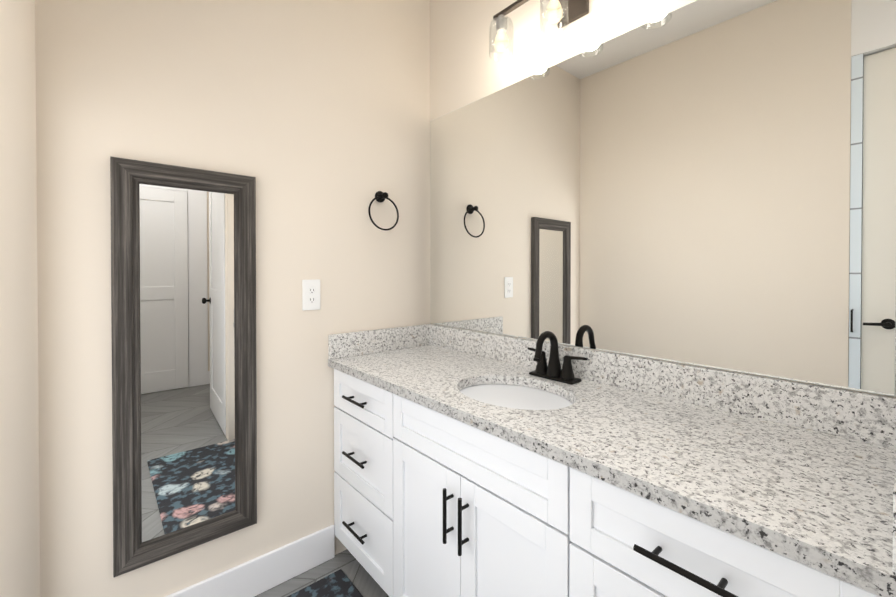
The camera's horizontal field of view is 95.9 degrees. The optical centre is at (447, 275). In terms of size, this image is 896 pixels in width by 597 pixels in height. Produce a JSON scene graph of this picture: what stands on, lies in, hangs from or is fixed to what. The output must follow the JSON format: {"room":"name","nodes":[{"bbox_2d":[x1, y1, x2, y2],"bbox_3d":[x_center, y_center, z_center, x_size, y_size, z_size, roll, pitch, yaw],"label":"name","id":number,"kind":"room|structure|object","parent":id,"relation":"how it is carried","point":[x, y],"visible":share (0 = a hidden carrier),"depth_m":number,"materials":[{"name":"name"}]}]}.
{"room":"bathroom","nodes":[
{"label":"bathroom","id":0,"kind":"room"},
{"bbox_2d":[0,0,39,596],"bbox_3d":[-0.812,-0.099,0.506,0.300,2.605,1.400,0,1,-41],"label":"wall","id":1,"kind":"structure","parent":0,"point":[19,498],"depth_m":0.88,"materials":[{"name":"paint"}]},
{"bbox_2d":[35,0,429,596],"bbox_3d":[-0.730,-0.109,1.578,1.820,2.605,0.120,0,1,-41],"label":"wall","id":2,"kind":"structure","parent":0,"point":[312,117],"depth_m":1.51,"materials":[{"name":"paint"}]},
{"bbox_2d":[110,156,256,576],"bbox_3d":[-0.868,0.279,1.363,0.409,1.277,0.028,0,1,-41],"label":"framed mirror","id":3,"kind":"object","parent":2,"relation":"attached to","point":[183,324],"visible":1,"depth_m":1.35,"materials":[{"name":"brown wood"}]},
{"bbox_2d":[166,525,334,596],"bbox_3d":[-0.815,1.127,1.427,0.878,0.138,0.014,0,1,-41],"label":"baseboard","id":4,"kind":"structure","parent":2,"relation":"attached to","point":[256,576],"depth_m":1.53,"materials":[{"name":"white paint"}]},
{"bbox_2d":[302,279,319,310],"bbox_3d":[-0.555,0.079,1.644,0.074,0.124,0.008,0,1,-41],"label":"electrical outlet plate","id":5,"kind":"object","parent":2,"relation":"attached to","point":[310,294],"visible":1,"depth_m":1.64,"materials":[{"name":"plastic"}]},
{"bbox_2d":[328,324,427,359],"bbox_3d":[-0.290,0.298,1.864,0.541,0.102,0.020,0,1,-41],"label":"backsplash","id":6,"kind":"structure","parent":2,"relation":"attached to","point":[379,340],"depth_m":1.82,"materials":[{"name":"grey stone"}]},
{"bbox_2d":[368,191,398,230],"bbox_3d":[-0.294,-0.293,1.832,0.158,0.184,0.057,0,1,-41],"label":"towel ring","id":7,"kind":"object","parent":2,"relation":"attached to","point":[380,196],"visible":1,"depth_m":1.83,"materials":[{"name":"black metal"}]},
{"bbox_2d":[255,549,388,596],"bbox_3d":[0.416,1.256,0.254,1.820,0.100,3.640,0,1,-41],"label":"floor","id":8,"kind":"structure","parent":0,"point":[357,574],"depth_m":1.59,"materials":[{"name":"tile"}]},
{"bbox_2d":[287,569,362,596],"bbox_3d":[-0.139,1.195,0.897,0.515,0.008,1.500,0,1,-41],"label":"rug","id":9,"kind":"object","parent":8,"relation":"on","point":[338,583],"visible":1,"depth_m":1.53,"materials":[{"name":"fabric"}]},
{"bbox_2d":[328,364,895,596],"bbox_3d":[0.225,0.791,1.259,0.554,0.810,1.616,0,1,-41],"label":"bathroom vanity","id":10,"kind":"object","parent":8,"relation":"on","point":[469,463],"depth_m":0.99,"materials":[{"name":"wood"}]},
{"bbox_2d":[328,344,895,591],"bbox_3d":[0.229,0.369,1.258,0.543,0.030,1.616,0,1,-41],"label":"countertop","id":11,"kind":"structure","parent":10,"relation":"on","point":[822,496],"depth_m":0.82,"materials":[{"name":"grey stone"}]},
{"bbox_2d":[460,376,575,411],"bbox_3d":[0.202,0.446,1.249,0.322,0.147,0.402,0,1,-41],"label":"sink","id":12,"kind":"object","parent":11,"relation":"in","point":[514,393],"depth_m":1.31,"materials":[{"name":"white ceramic"}]},
{"bbox_2d":[524,331,587,383],"bbox_3d":[0.335,0.270,1.362,0.140,0.166,0.240,0,1,-41],"label":"faucet","id":13,"kind":"object","parent":11,"relation":"on","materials":[{"name":"black metal"}]},
{"bbox_2d":[428,324,895,447],"bbox_3d":[0.425,0.302,1.429,0.021,0.102,1.572,0,1,-41],"label":"backsplash","id":14,"kind":"structure","parent":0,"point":[858,415],"depth_m":1.06,"materials":[{"name":"grey stone"}]},
{"bbox_2d":[430,0,895,397],"bbox_3d":[1.100,-0.101,0.750,0.120,2.605,3.520,0,1,-41],"label":"wall","id":15,"kind":"structure","parent":0,"point":[465,69],"depth_m":1.66,"materials":[{"name":"paint"}]},
{"bbox_2d":[489,0,588,60],"bbox_3d":[0.379,-0.951,1.363,0.165,0.256,0.555,0,1,-41],"label":"sconce","id":16,"kind":"object","parent":15,"relation":"attached to","point":[561,13],"visible":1,"depth_m":1.42,"materials":[{"name":"glass"}]},
{"bbox_2d":[430,0,895,396],"bbox_3d":[0.424,-0.258,1.437,0.006,1.013,1.571,0,1,-41],"label":"vanity mirror","id":17,"kind":"object","parent":15,"relation":"attached to","point":[708,183],"visible":1,"depth_m":1.12,"materials":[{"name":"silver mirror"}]},
{"bbox_2d":[888,456,895,575],"bbox_3d":[0.748,0.309,0.654,0.541,0.102,0.023,0,1,-41],"label":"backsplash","id":18,"kind":"structure","parent":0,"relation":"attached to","point":[891,487],"depth_m":0.54,"materials":[{"name":"grey stone"}]}
]}

